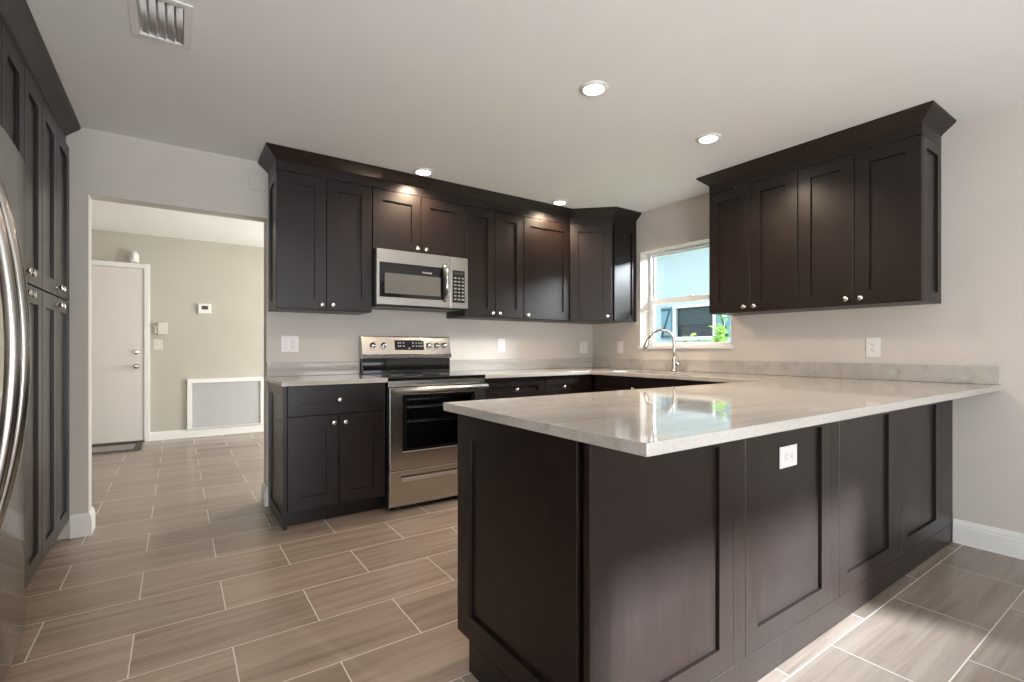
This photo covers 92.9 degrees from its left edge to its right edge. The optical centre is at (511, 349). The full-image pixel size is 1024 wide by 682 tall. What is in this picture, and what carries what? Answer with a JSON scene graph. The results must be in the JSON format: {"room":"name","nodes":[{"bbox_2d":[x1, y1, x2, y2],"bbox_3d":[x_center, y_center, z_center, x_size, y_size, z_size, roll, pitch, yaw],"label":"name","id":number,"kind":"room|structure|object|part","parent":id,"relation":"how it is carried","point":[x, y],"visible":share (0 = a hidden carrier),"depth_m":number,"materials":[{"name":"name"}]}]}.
{"room":"kitchen","nodes":[
{"label":"kitchen","id":0,"kind":"room"},
{"bbox_2d":[92,229,263,431],"bbox_3d":[-3.607,-0.141,6.495,5.150,2.500,0.130,0,0,-35],"label":"wall","id":1,"kind":"structure","parent":0,"point":[227,342],"depth_m":6.14,"materials":[{"name":"paint"}]},
{"bbox_2d":[92,260,149,445],"bbox_3d":[-4.752,0.044,5.577,0.972,2.131,0.084,0,0,-35],"label":"door","id":2,"kind":"structure","parent":1,"relation":"in","point":[120,295],"depth_m":5.71,"materials":[{"name":"white"}]},
{"bbox_2d":[129,251,138,262],"bbox_3d":[-4.469,-1.093,5.761,0.090,0.138,0.099,0,0,-35],"label":"sensor","id":3,"kind":"object","parent":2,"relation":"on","point":[133,257],"visible":1,"depth_m":5.73,"materials":[{"name":"white plastic"}]},
{"bbox_2d":[154,339,162,349],"bbox_3d":[-4.307,-0.056,5.929,0.092,0.125,0.009,0,0,-35],"label":"light switch","id":4,"kind":"object","parent":1,"relation":"attached to","point":[158,344],"visible":1,"depth_m":5.93,"materials":[{"name":"beige plastic"}]},
{"bbox_2d":[154,322,166,334],"bbox_3d":[-4.276,-0.253,5.934,0.128,0.150,0.034,0,0,-35],"label":"alarm keypad","id":5,"kind":"object","parent":1,"relation":"attached to","point":[161,328],"visible":1,"depth_m":5.92,"materials":[{"name":"beige plastic"}]},
{"bbox_2d":[198,303,210,313],"bbox_3d":[-3.907,-0.516,6.191,0.140,0.124,0.030,0,0,-35],"label":"thermostat","id":6,"kind":"object","parent":1,"relation":"attached to","point":[202,308],"visible":1,"depth_m":6.18,"materials":[{"name":"white plastic"}]},
{"bbox_2d":[150,424,263,440],"bbox_3d":[-2.969,1.057,6.846,3.402,0.105,0.014,0,0,-35],"label":"baseboard","id":7,"kind":"structure","parent":1,"relation":"attached to","point":[190,433],"depth_m":6.19,"materials":[{"name":"wood"}]},
{"bbox_2d":[187,377,263,429],"bbox_3d":[-3.698,0.688,6.333,0.877,0.629,0.034,0,0,-35],"label":"air vent","id":8,"kind":"object","parent":1,"relation":"in","point":[211,402],"visible":0.91,"depth_m":6.31,"materials":[{"name":"grey"}]},
{"bbox_2d":[92,200,263,246],"bbox_3d":[-2.657,-1.413,5.115,5.150,0.075,3.520,0,0,-35],"label":"ceiling","id":9,"kind":"structure","parent":0,"point":[106,216],"depth_m":5.37,"materials":[{"name":"paint"}]},
{"bbox_2d":[57,127,592,539],"bbox_3d":[-1.395,-0.191,3.768,5.703,2.600,0.130,0,0,-35],"label":"wall","id":10,"kind":"structure","parent":0,"point":[103,166],"depth_m":3.24,"materials":[{"name":"paint"}]},
{"bbox_2d":[70,506,94,538],"bbox_3d":[-2.696,1.042,2.874,0.346,0.135,0.162,0,0,-35],"label":"baseboard","id":11,"kind":"structure","parent":10,"relation":"attached to","point":[83,524],"depth_m":2.88,"materials":[{"name":"wood"}]},
{"bbox_2d":[250,174,265,191],"bbox_3d":[-1.784,-1.166,3.417,0.100,0.106,0.008,0,0,-35],"label":"blank plate","id":12,"kind":"object","parent":10,"relation":"attached to","point":[258,183],"visible":1,"depth_m":3.41,"materials":[{"name":"paint"}]},
{"bbox_2d":[261,482,267,506],"bbox_3d":[-1.573,1.042,3.646,0.528,0.135,0.162,0,0,-35],"label":"baseboard opening","id":13,"kind":"structure","parent":10,"relation":"attached to","point":[264,490],"depth_m":3.45,"materials":[{"name":"wood"}]},
{"bbox_2d":[281,336,298,351],"bbox_3d":[-1.612,-0.038,3.534,0.118,0.118,0.009,0,0,-35],"label":"wall outlet","id":14,"kind":"object","parent":10,"relation":"attached to","point":[288,343],"visible":1,"depth_m":3.53,"materials":[{"name":"white plastic"}]},
{"bbox_2d":[291,339,295,348],"bbox_3d":[-1.592,-0.038,3.545,0.033,0.066,0.002,0,0,-35],"label":"receptacle","id":15,"kind":"object","parent":14,"relation":"attached to","point":[293,341],"depth_m":3.55,"materials":[{"name":"grey"}]},
{"bbox_2d":[267,361,358,376],"bbox_3d":[-1.466,0.143,3.627,0.650,0.100,0.020,0,0,-35],"label":"backsplash","id":16,"kind":"structure","parent":10,"relation":"attached to","point":[332,367],"depth_m":3.60,"materials":[{"name":"stone"}]},
{"bbox_2d":[268,169,371,314],"bbox_3d":[-1.366,-0.725,3.491,0.636,0.914,0.359,0,0,-35],"label":"upper cabinet","id":17,"kind":"object","parent":10,"relation":"attached to","point":[320,229],"visible":1,"depth_m":3.36,"materials":[{"name":"brown wood"}]},
{"bbox_3d":[-1.635,-0.725,3.337,0.019,0.914,0.308,0,0,-35],"label":"panel","id":18,"kind":"part","parent":17,"relation":"part of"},
{"bbox_3d":[-1.418,-0.726,3.285,0.315,0.905,0.020,0,0,-35],"label":"door","id":19,"kind":"part","parent":17,"relation":"part of","materials":[{"name":"wood"}]},
{"bbox_3d":[-1.156,-0.726,3.466,0.316,0.905,0.020,0,0,-35],"label":"door","id":20,"kind":"part","parent":17,"relation":"part of","materials":[{"name":"wood"}]},
{"bbox_2d":[372,188,463,257],"bbox_3d":[-0.788,-0.957,3.888,0.758,0.449,0.359,0,0,-35],"label":"upper cabinet","id":21,"kind":"object","parent":10,"relation":"attached to","point":[400,221],"visible":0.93,"depth_m":3.74,"materials":[{"name":"brown wood"}]},
{"bbox_3d":[-0.865,-0.958,3.666,0.377,0.440,0.020,0,0,-35],"label":"door","id":22,"kind":"part","parent":21,"relation":"part of","materials":[{"name":"wood"}]},
{"bbox_2d":[372,248,467,312],"bbox_3d":[-0.759,-0.521,3.842,0.746,0.413,0.467,0,0,-35],"label":"microwave","id":23,"kind":"object","parent":21,"relation":"attached to","point":[401,280],"visible":0.98,"depth_m":3.68,"materials":[{"name":"grey"}]},
{"bbox_3d":[-0.744,-0.505,3.669,0.531,0.247,0.040,0,0,-35],"label":"door glass","id":24,"kind":"part","parent":23,"relation":"part of","materials":[{"name":"black"}]},
{"bbox_3d":[-0.512,-0.515,3.773,0.029,0.298,0.072,0,0,-35],"label":"handle","id":25,"kind":"part","parent":23,"relation":"part of","materials":[{"name":"silver metal"}]},
{"bbox_3d":[-0.430,-0.525,3.884,0.155,0.403,0.042,0,0,-35],"label":"control panel","id":26,"kind":"part","parent":23,"relation":"part of","materials":[{"name":"silver metal"}]},
{"bbox_3d":[-0.552,-0.958,3.881,0.377,0.440,0.020,0,0,-35],"label":"door","id":27,"kind":"part","parent":21,"relation":"part of","materials":[{"name":"wood"}]},
{"bbox_2d":[258,142,641,227],"bbox_3d":[-0.262,-1.249,4.042,3.269,0.133,0.398,0,0,-29],"label":"crown molding","id":28,"kind":"structure","parent":10,"relation":"attached to","point":[273,157],"depth_m":3.77,"materials":[{"name":"wood"}]},
{"bbox_2d":[446,205,523,320],"bbox_3d":[-0.226,-0.725,4.275,0.595,0.914,0.359,0,0,-35],"label":"upper cabinet","id":29,"kind":"object","parent":10,"relation":"attached to","point":[493,240],"visible":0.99,"depth_m":4.15,"materials":[{"name":"brown wood"}]},
{"bbox_3d":[-0.270,-0.726,4.075,0.296,0.905,0.020,0,0,-35],"label":"door","id":30,"kind":"part","parent":29,"relation":"part of","materials":[{"name":"wood"}]},
{"bbox_3d":[-0.024,-0.726,4.244,0.295,0.905,0.020,0,0,-35],"label":"door","id":31,"kind":"part","parent":29,"relation":"part of","materials":[{"name":"wood"}]},
{"bbox_2d":[498,339,504,351],"bbox_3d":[-0.096,-0.036,4.577,0.080,0.125,0.008,0,0,-35],"label":"wall outlet","id":32,"kind":"object","parent":10,"relation":"attached to","point":[501,342],"visible":1,"depth_m":4.57,"materials":[{"name":"white plastic"}]},
{"bbox_2d":[450,358,591,370],"bbox_3d":[0.147,0.143,4.737,1.718,0.100,0.020,0,0,-35],"label":"backsplash","id":33,"kind":"structure","parent":10,"relation":"attached to","point":[477,364],"depth_m":4.66,"materials":[{"name":"stone"}]},
{"bbox_2d":[506,217,569,322],"bbox_3d":[0.244,-0.725,4.598,0.536,0.914,0.359,0,0,-35],"label":"upper cabinet","id":34,"kind":"object","parent":10,"relation":"attached to","point":[546,243],"visible":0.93,"depth_m":4.48,"materials":[{"name":"brown wood"}]},
{"bbox_2d":[580,342,587,352],"bbox_3d":[0.761,-0.018,5.166,0.110,0.120,0.009,0,0,-35],"label":"light switch","id":35,"kind":"object","parent":10,"relation":"attached to","point":[583,345],"visible":1,"depth_m":5.17,"materials":[{"name":"white plastic"}]},
{"bbox_2d":[549,223,635,323],"bbox_3d":[0.786,-0.725,4.819,0.616,0.914,0.609,0,0,-35],"label":"upper cabinet","id":36,"kind":"object","parent":10,"relation":"attached to","point":[603,255],"visible":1,"depth_m":4.61,"materials":[{"name":"brown wood"}]},
{"bbox_3d":[0.742,-0.726,4.595,0.384,0.908,0.020,0,0,9],"label":"door","id":37,"kind":"part","parent":36,"relation":"part of","materials":[{"name":"wood"}]},
{"bbox_3d":[1.081,-0.725,4.664,0.302,0.914,0.019,0,0,-35],"label":"panel","id":38,"kind":"part","parent":36,"relation":"part of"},
{"bbox_2d":[3,431,1023,681],"bbox_3d":[-0.540,1.139,2.548,5.678,0.060,10.150,0,0,-35],"label":"floor","id":39,"kind":"structure","parent":0,"point":[183,573],"depth_m":2.16,"materials":[{"name":"tile"}]},
{"bbox_2d":[0,125,30,681],"bbox_3d":[-1.757,0.209,1.254,0.747,1.800,0.900,0,0,-35],"label":"refrigerator","id":40,"kind":"object","parent":39,"relation":"on","point":[15,326],"visible":1,"depth_m":1.46,"materials":[{"name":"grey"}]},
{"bbox_3d":[-1.433,0.009,1.351,0.104,1.088,0.035,0,0,-35],"label":"handle","id":41,"kind":"part","parent":40,"relation":"part of","materials":[{"name":"grey"}]},
{"bbox_3d":[-1.496,0.009,1.442,0.104,1.088,0.035,0,0,-35],"label":"handle","id":42,"kind":"part","parent":40,"relation":"part of","materials":[{"name":"grey"}]},
{"bbox_2d":[1,23,41,588],"bbox_3d":[-2.263,-0.037,1.852,0.649,2.290,0.638,0,0,-35],"label":"pantry cabinet","id":43,"kind":"object","parent":39,"relation":"on","point":[21,100],"visible":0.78,"depth_m":2.16,"materials":[{"name":"brown wood"}]},
{"bbox_3d":[-1.937,-0.730,1.880,0.020,0.896,0.314,0,0,-35],"label":"door","id":44,"kind":"part","parent":43,"relation":"part of","materials":[{"name":"wood"}]},
{"bbox_3d":[-1.986,-0.321,1.996,0.030,0.030,0.031,0,0,-35],"label":"knob","id":45,"kind":"part","parent":43,"relation":"part of","materials":[{"name":"silver metal"}]},
{"bbox_3d":[-1.986,-0.231,1.996,0.030,0.030,0.031,0,0,-35],"label":"knob","id":46,"kind":"part","parent":43,"relation":"part of","materials":[{"name":"silver metal"}]},
{"bbox_3d":[-2.027,-0.321,2.055,0.030,0.030,0.031,0,0,-35],"label":"knob","id":47,"kind":"part","parent":43,"relation":"part of","materials":[{"name":"silver metal"}]},
{"bbox_3d":[-2.119,-0.730,2.144,0.020,0.896,0.320,0,0,-35],"label":"door","id":48,"kind":"part","parent":43,"relation":"part of","materials":[{"name":"wood"}]},
{"bbox_3d":[-2.119,0.362,2.144,0.020,1.275,0.320,0,0,-35],"label":"door","id":49,"kind":"part","parent":43,"relation":"part of","materials":[{"name":"wood"}]},
{"bbox_2d":[40,99,68,561],"bbox_3d":[-2.643,-0.037,2.405,0.649,2.290,0.696,0,0,-35],"label":"pantry cabinet","id":50,"kind":"object","parent":39,"relation":"on","point":[55,151],"visible":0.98,"depth_m":2.51,"materials":[{"name":"brown wood"}]},
{"bbox_3d":[-2.308,-0.730,2.419,0.020,0.896,0.337,0,0,-35],"label":"door","id":51,"kind":"part","parent":50,"relation":"part of","materials":[{"name":"wood"}]},
{"bbox_3d":[-2.308,0.362,2.419,0.020,1.275,0.337,0,0,-35],"label":"door","id":52,"kind":"part","parent":50,"relation":"part of","materials":[{"name":"wood"}]},
{"bbox_3d":[-2.363,-0.321,2.543,0.030,0.030,0.031,0,0,-35],"label":"knob","id":53,"kind":"part","parent":50,"relation":"part of","materials":[{"name":"silver metal"}]},
{"bbox_3d":[-2.505,-0.730,2.706,0.020,0.896,0.355,0,0,-35],"label":"door","id":54,"kind":"part","parent":50,"relation":"part of","materials":[{"name":"wood"}]},
{"bbox_3d":[-2.505,0.362,2.706,0.020,1.275,0.355,0,0,-35],"label":"door","id":55,"kind":"part","parent":50,"relation":"part of","materials":[{"name":"wood"}]},
{"bbox_2d":[92,442,142,454],"bbox_3d":[-4.576,1.101,5.286,0.892,0.016,0.475,0,0,-35],"label":"door mat","id":56,"kind":"object","parent":39,"relation":"on","point":[103,449],"visible":0.53,"depth_m":5.38,"materials":[{"name":"grey"}]},
{"bbox_2d":[268,382,384,530],"bbox_3d":[-1.288,0.667,3.374,0.633,0.883,0.639,0,0,-35],"label":"base cabinet","id":57,"kind":"object","parent":39,"relation":"on","point":[326,443],"visible":0.98,"depth_m":3.14,"materials":[{"name":"brown wood"}]},
{"bbox_3d":[-1.555,0.667,3.221,0.019,0.883,0.588,0,0,-35],"label":"panel","id":58,"kind":"part","parent":57,"relation":"part of","materials":[{"name":"wood"}]},
{"bbox_3d":[-1.248,0.707,3.063,0.304,0.577,0.020,0,0,-35],"label":"door","id":59,"kind":"part","parent":57,"relation":"part of","materials":[{"name":"wood"}]},
{"bbox_2d":[265,374,387,386],"bbox_3d":[-1.292,0.209,3.367,0.658,0.030,0.647,0,0,-35],"label":"countertop","id":60,"kind":"structure","parent":57,"relation":"on","point":[308,380],"depth_m":3.19,"materials":[{"name":"stone"}]},
{"bbox_3d":[-1.121,0.321,3.150,0.612,0.185,0.020,0,0,-35],"label":"drawer","id":61,"kind":"part","parent":57,"relation":"part of","materials":[{"name":"wood"}]},
{"bbox_3d":[-0.995,0.707,3.237,0.304,0.577,0.020,0,0,-35],"label":"door","id":62,"kind":"part","parent":57,"relation":"part of","materials":[{"name":"wood"}]},
{"bbox_2d":[359,336,488,509],"bbox_3d":[-0.681,0.502,3.739,0.766,1.214,0.720,0,0,-35],"label":"range","id":63,"kind":"object","parent":39,"relation":"on","point":[421,438],"visible":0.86,"depth_m":3.54,"materials":[{"name":"silver metal"}]},
{"bbox_3d":[-0.524,0.952,3.510,0.756,0.242,0.038,0,0,-35],"label":"storage drawer","id":64,"kind":"part","parent":63,"relation":"part of","materials":[{"name":"silver metal"}]},
{"bbox_2d":[363,372,484,380],"bbox_3d":[-0.678,0.204,3.734,0.766,0.022,0.570,0,0,-35],"label":"cooktop","id":65,"kind":"object","parent":63,"relation":"in","point":[394,376],"depth_m":3.60,"materials":[{"name":"black glass"}]},
{"bbox_3d":[-0.521,0.885,3.506,0.588,0.036,0.034,0,0,-35],"label":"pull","id":66,"kind":"part","parent":63,"relation":"part of","materials":[{"name":"silver metal"}]},
{"bbox_3d":[-0.528,0.237,3.516,0.760,0.041,0.027,0,0,-35],"label":"trim","id":67,"kind":"part","parent":63,"relation":"part of","materials":[{"name":"silver metal"}]},
{"bbox_2d":[388,384,488,471],"bbox_3d":[-0.539,0.543,3.532,0.756,0.567,0.219,0,0,-35],"label":"oven","id":68,"kind":"object","parent":63,"relation":"in","point":[422,435],"depth_m":3.50,"materials":[{"name":"silver metal"}]},
{"bbox_2d":[483,376,544,399],"bbox_3d":[-0.133,0.667,4.169,0.610,0.883,0.639,0,0,-35],"label":"base cabinet","id":69,"kind":"object","parent":39,"relation":"on","point":[513,387],"visible":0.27,"depth_m":3.93,"materials":[{"name":"brown wood"}]},
{"bbox_2d":[458,414,583,681],"bbox_3d":[0.242,0.667,1.671,0.634,0.883,0.685,0,0,-35],"label":"peninsula end panel","id":70,"kind":"object","parent":39,"relation":"on","point":[521,491],"visible":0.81,"depth_m":1.44,"materials":[{"name":"brown wood"}]},
{"bbox_2d":[443,367,1001,456],"bbox_3d":[0.573,0.209,3.126,2.886,0.030,3.158,0,0,-35],"label":"countertop","id":71,"kind":"structure","parent":70,"relation":"on","point":[648,422],"depth_m":1.65,"materials":[{"name":"stone"}]},
{"bbox_2d":[643,329,680,370],"bbox_3d":[1.325,0.006,4.313,0.323,0.375,0.077,0,0,25],"label":"faucet","id":72,"kind":"object","parent":71,"relation":"on","point":[674,364],"visible":1,"depth_m":4.27,"materials":[{"name":"silver metal"}]},
{"bbox_3d":[1.444,0.093,4.239,0.038,0.105,0.054,0,0,-35],"label":"lever handle","id":73,"kind":"part","parent":72,"relation":"part of","materials":[{"name":"silver metal"}]},
{"bbox_2d":[545,375,579,394],"bbox_3d":[0.279,0.667,4.452,0.383,0.883,0.639,0,0,-35],"label":"base cabinet","id":74,"kind":"object","parent":39,"relation":"on","point":[563,384],"visible":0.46,"depth_m":4.21,"materials":[{"name":"brown wood"}]},
{"bbox_2d":[580,374,594,392],"bbox_3d":[0.735,0.667,4.785,0.739,0.883,0.608,0,0,-35],"label":"base cabinet","id":75,"kind":"object","parent":39,"relation":"on","point":[587,382],"visible":0.02,"depth_m":4.38,"materials":[{"name":"wood"}]},
{"bbox_2d":[595,375,682,391],"bbox_3d":[1.236,0.667,4.144,0.639,0.883,0.912,0,0,-35],"label":"base cabinet","id":76,"kind":"object","parent":39,"relation":"on","point":[602,382],"visible":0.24,"depth_m":4.03,"materials":[{"name":"brown wood"}]},
{"bbox_2d":[683,380,724,385],"bbox_3d":[1.683,0.667,3.494,0.639,0.883,0.653,0,0,-35],"label":"base cabinet","id":77,"kind":"object","parent":39,"relation":"on","point":[685,382],"visible":0.02,"depth_m":3.50,"materials":[{"name":"brown wood"}]},
{"bbox_2d":[584,400,952,681],"bbox_3d":[1.358,0.667,2.007,2.854,0.883,0.021,0,0,-35],"label":"panel","id":78,"kind":"object","parent":39,"relation":"on","point":[720,562],"visible":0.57,"depth_m":1.59,"materials":[{"name":"wood"}]},
{"bbox_3d":[0.440,0.614,1.375,0.620,0.777,0.021,0,0,-35],"label":"framed panel","id":79,"kind":"part","parent":78,"relation":"part of","materials":[{"name":"wood"}]},
{"bbox_3d":[1.004,0.614,1.763,0.610,0.777,0.021,0,0,-35],"label":"framed panel","id":80,"kind":"part","parent":78,"relation":"part of","materials":[{"name":"wood"}]},
{"bbox_2d":[779,444,796,468],"bbox_3d":[0.996,0.385,1.754,0.120,0.077,0.008,0,0,-35],"label":"wall outlet","id":81,"kind":"object","parent":78,"relation":"attached to","point":[787,454],"visible":1,"depth_m":1.75,"materials":[{"name":"white plastic"}]},
{"bbox_2d":[785,451,793,461],"bbox_3d":[0.998,0.385,1.752,0.066,0.033,0.002,0,0,-35],"label":"receptacle","id":82,"kind":"object","parent":81,"relation":"attached to","point":[789,455],"depth_m":1.75,"materials":[{"name":"grey"}]},
{"bbox_3d":[1.566,0.614,2.150,0.592,0.777,0.021,0,0,-35],"label":"framed panel","id":83,"kind":"part","parent":78,"relation":"part of","materials":[{"name":"wood"}]},
{"bbox_3d":[2.121,0.614,2.532,0.574,0.777,0.021,0,0,-35],"label":"framed panel","id":84,"kind":"part","parent":78,"relation":"part of","materials":[{"name":"wood"}]},
{"bbox_2d":[26,0,1023,211],"bbox_3d":[0.729,-1.357,1.206,5.108,0.080,6.500,0,0,-35],"label":"ceiling","id":85,"kind":"structure","parent":0,"point":[482,94],"depth_m":2.36,"materials":[{"name":"paint"}]},
{"bbox_2d":[127,0,192,50],"bbox_3d":[-1.402,-1.433,1.946,0.205,0.247,0.335,0,0,-35],"label":"ceiling vent","id":86,"kind":"object","parent":85,"relation":"in","point":[173,18],"visible":0.98,"depth_m":1.95,"materials":[{"name":"white"}]},
{"bbox_3d":[-1.448,-1.315,1.915,0.022,0.011,0.273,0,0,-35],"label":"louvre blade","id":87,"kind":"part","parent":86,"relation":"part of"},
{"bbox_3d":[-1.424,-1.315,1.931,0.022,0.011,0.273,0,0,-35],"label":"louvre blade","id":88,"kind":"part","parent":86,"relation":"part of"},
{"bbox_3d":[-1.400,-1.315,1.948,0.022,0.011,0.273,0,0,-35],"label":"louvre blade","id":89,"kind":"part","parent":86,"relation":"part of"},
{"bbox_3d":[-1.376,-1.315,1.964,0.022,0.011,0.273,0,0,-35],"label":"louvre blade","id":90,"kind":"part","parent":86,"relation":"part of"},
{"bbox_3d":[-1.352,-1.315,1.980,0.022,0.011,0.273,0,0,-35],"label":"louvre blade","id":91,"kind":"part","parent":86,"relation":"part of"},
{"bbox_2d":[413,168,432,175],"bbox_3d":[-0.656,-1.310,3.609,0.148,0.012,0.148,0,0,-35],"label":"recessed light","id":92,"kind":"object","parent":85,"relation":"in","point":[419,171],"visible":1,"depth_m":3.58,"materials":[{"name":"white"}]},
{"bbox_2d":[552,199,567,204],"bbox_3d":[0.427,-1.310,4.354,0.148,0.012,0.148,0,0,-35],"label":"recessed light","id":93,"kind":"object","parent":85,"relation":"in","point":[560,201],"visible":1,"depth_m":4.34,"materials":[{"name":"white"}]},
{"bbox_2d":[579,80,608,96],"bbox_3d":[0.413,-1.310,2.455,0.148,0.012,0.148,0,0,-35],"label":"recessed light","id":94,"kind":"object","parent":85,"relation":"in","point":[591,88],"visible":1,"depth_m":2.44,"materials":[{"name":"white"}]},
{"bbox_2d":[696,133,720,143],"bbox_3d":[1.225,-1.310,3.037,0.148,0.012,0.148,0,0,-35],"label":"recessed light","id":95,"kind":"object","parent":85,"relation":"in","point":[707,138],"visible":1,"depth_m":3.02,"materials":[{"name":"white"}]},
{"bbox_2d":[593,100,1023,540],"bbox_3d":[2.800,-0.141,2.631,0.220,2.500,6.500,0,0,-35],"label":"wall","id":96,"kind":"structure","parent":0,"point":[978,320],"depth_m":2.78,"materials":[{"name":"paint"}]},
{"bbox_2d":[617,341,622,352],"bbox_3d":[1.090,-0.018,4.913,0.009,0.120,0.075,0,0,-35],"label":"light switch","id":97,"kind":"object","parent":96,"relation":"attached to","point":[619,344],"visible":1,"depth_m":4.91,"materials":[{"name":"white plastic"}]},
{"bbox_2d":[638,346,732,348],"bbox_3d":[1.579,-0.017,4.368,0.222,0.026,0.967,0,0,-35],"label":"window sill","id":98,"kind":"structure","parent":96,"relation":"attached to","point":[639,347],"depth_m":4.24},
{"bbox_2d":[649,242,730,345],"bbox_3d":[1.636,-0.481,4.412,0.069,0.901,0.933,0,0,-35],"label":"window","id":99,"kind":"structure","parent":96,"relation":"in","point":[652,257],"depth_m":4.64,"materials":[{"name":"white plastic"}]},
{"bbox_3d":[1.650,-0.673,4.422,0.024,0.474,0.889,0,0,-35],"label":"sash","id":100,"kind":"part","parent":99,"relation":"part of","materials":[{"name":"glass"}]},
{"bbox_3d":[1.627,-0.261,4.406,0.024,0.439,0.889,0,0,-35],"label":"sash","id":101,"kind":"part","parent":99,"relation":"part of","materials":[{"name":"white plastic"}]},
{"bbox_2d":[592,358,815,376],"bbox_3d":[1.491,0.143,4.320,0.020,0.100,2.231,0,0,-35],"label":"backsplash","id":102,"kind":"structure","parent":96,"relation":"attached to","point":[806,369],"depth_m":4.00,"materials":[{"name":"stone"}]},
{"bbox_2d":[709,170,819,315],"bbox_3d":[1.815,-0.725,3.550,0.359,0.914,0.645,0,0,-35],"label":"upper cabinet","id":103,"kind":"object","parent":96,"relation":"attached to","point":[753,227],"visible":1,"depth_m":3.43,"materials":[{"name":"brown wood"}]},
{"bbox_3d":[1.609,-0.726,3.603,0.020,0.905,0.320,0,0,-35],"label":"door","id":104,"kind":"part","parent":103,"relation":"part of","materials":[{"name":"wood"}]},
{"bbox_3d":[1.792,-0.726,3.337,0.020,0.905,0.320,0,0,-35],"label":"door","id":105,"kind":"part","parent":103,"relation":"part of","materials":[{"name":"wood"}]},
{"bbox_2d":[696,100,955,194],"bbox_3d":[1.984,-1.249,3.272,0.393,0.133,1.428,0,0,-35],"label":"crown molding","id":106,"kind":"structure","parent":96,"relation":"attached to","point":[930,119],"depth_m":2.97,"materials":[{"name":"wood"}]},
{"bbox_2d":[798,134,940,310],"bbox_3d":[2.183,-0.725,3.015,0.359,0.914,0.645,0,0,-35],"label":"upper cabinet","id":107,"kind":"object","parent":96,"relation":"attached to","point":[869,221],"visible":1,"depth_m":2.86,"materials":[{"name":"brown wood"}]},
{"bbox_3d":[1.976,-0.726,3.069,0.020,0.905,0.320,0,0,-35],"label":"door","id":108,"kind":"part","parent":107,"relation":"part of","materials":[{"name":"wood"}]},
{"bbox_3d":[2.159,-0.726,2.803,0.020,0.905,0.320,0,0,-35],"label":"door","id":109,"kind":"part","parent":107,"relation":"part of","materials":[{"name":"wood"}]},
{"bbox_3d":[2.381,-0.725,2.772,0.308,0.914,0.019,0,0,-35],"label":"panel","id":110,"kind":"part","parent":107,"relation":"part of","materials":[{"name":"wood"}]},
{"bbox_2d":[866,338,880,356],"bbox_3d":[2.319,-0.013,3.127,0.008,0.122,0.080,0,0,-35],"label":"wall outlet","id":111,"kind":"object","parent":96,"relation":"attached to","point":[873,345],"visible":1,"depth_m":3.12,"materials":[{"name":"white plastic"}]},
{"bbox_2d":[870,342,875,351],"bbox_3d":[2.317,-0.013,3.126,0.002,0.066,0.033,0,0,-35],"label":"receptacle","id":112,"kind":"object","parent":111,"relation":"attached to","point":[872,344],"depth_m":3.12,"materials":[{"name":"grey"}]},
{"bbox_2d":[816,363,1000,384],"bbox_3d":[2.386,0.143,3.019,0.020,0.100,0.924,0,0,-35],"label":"backsplash","id":113,"kind":"structure","parent":96,"relation":"attached to","point":[990,375],"depth_m":2.94,"materials":[{"name":"stone"}]},
{"bbox_2d":[953,518,1023,559],"bbox_3d":[3.498,1.042,1.406,0.015,0.135,3.390,0,0,-35],"label":"baseboard","id":114,"kind":"structure","parent":96,"relation":"attached to","point":[984,537],"depth_m":2.67,"materials":[{"name":"wood"}]},
{"label":"outside","id":115,"kind":"structure","parent":0,"visible":0},
{"bbox_3d":[4.352,1.484,8.250,8.547,0.150,17.000,0,0,-35],"label":"ground","id":116,"kind":"structure","parent":115,"visible":0},
{"bbox_2d":[683,333,696,341],"bbox_3d":[2.011,0.611,5.586,0.239,1.596,0.272,0,0,-35],"label":"shrub","id":117,"kind":"object","parent":116,"relation":"on","point":[692,334],"visible":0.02,"depth_m":5.57,"materials":[{"name":"green plant"}]},
{"bbox_2d":[655,248,730,344],"bbox_3d":[3.651,-0.401,8.738,0.750,3.620,13.000,0,0,-35],"label":"house","id":118,"kind":"structure","parent":116,"relation":"on","point":[684,274],"depth_m":9.38,"materials":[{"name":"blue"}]},
{"bbox_2d":[661,307,671,338],"bbox_3d":[3.071,-0.516,9.681,0.034,0.630,0.230,0,0,-35],"label":"shutter","id":119,"kind":"object","parent":118,"relation":"hanging from","point":[666,312],"depth_m":9.66,"materials":[{"name":"blue"}]},
{"bbox_3d":[3.488,-0.516,9.221,0.010,0.566,0.816,0,0,-35],"label":"pane","id":120,"kind":"part","parent":118,"relation":"part of","materials":[{"name":"black"}]},
{"bbox_2d":[678,307,712,324],"bbox_3d":[3.466,-0.622,9.205,0.015,0.298,0.760,0,0,-35],"label":"blind","id":121,"kind":"object","parent":118,"relation":"hanging from","point":[691,315],"depth_m":9.21,"materials":[{"name":"grey"}]},
{"bbox_2d":[717,315,729,337],"bbox_3d":[3.763,-0.516,8.675,0.034,0.630,0.230,0,0,-35],"label":"shutter","id":122,"kind":"object","parent":118,"relation":"hanging from","point":[720,321],"depth_m":8.62,"materials":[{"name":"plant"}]},
{"bbox_2d":[710,315,730,341],"bbox_3d":[2.277,0.515,5.293,0.282,1.790,0.254,0,0,-35],"label":"shrub","id":123,"kind":"object","parent":116,"relation":"on","point":[719,333],"visible":0.18,"depth_m":5.29,"materials":[{"name":"green plant"}]},
{"bbox_3d":[-1.322,-0.141,-0.205,0.130,2.500,6.500,0,0,-35],"label":"wall","id":124,"kind":"structure","parent":0,"visible":0},
{"bbox_2d":[0,20,0,124],"bbox_3d":[-1.821,-0.941,1.209,0.649,0.481,0.916,0,0,-35],"label":"upper cabinet","id":125,"kind":"object","parent":124,"relation":"attached to","point":[0,20],"visible":0.6,"depth_m":1.74,"materials":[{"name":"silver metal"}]},
{"bbox_2d":[0,0,80,141],"bbox_3d":[-1.938,-1.249,1.928,0.069,0.133,2.283,0,0,-35],"label":"crown molding","id":126,"kind":"structure","parent":125,"relation":"attached to","point":[16,17],"depth_m":2.15,"materials":[{"name":"wood"}]}
]}

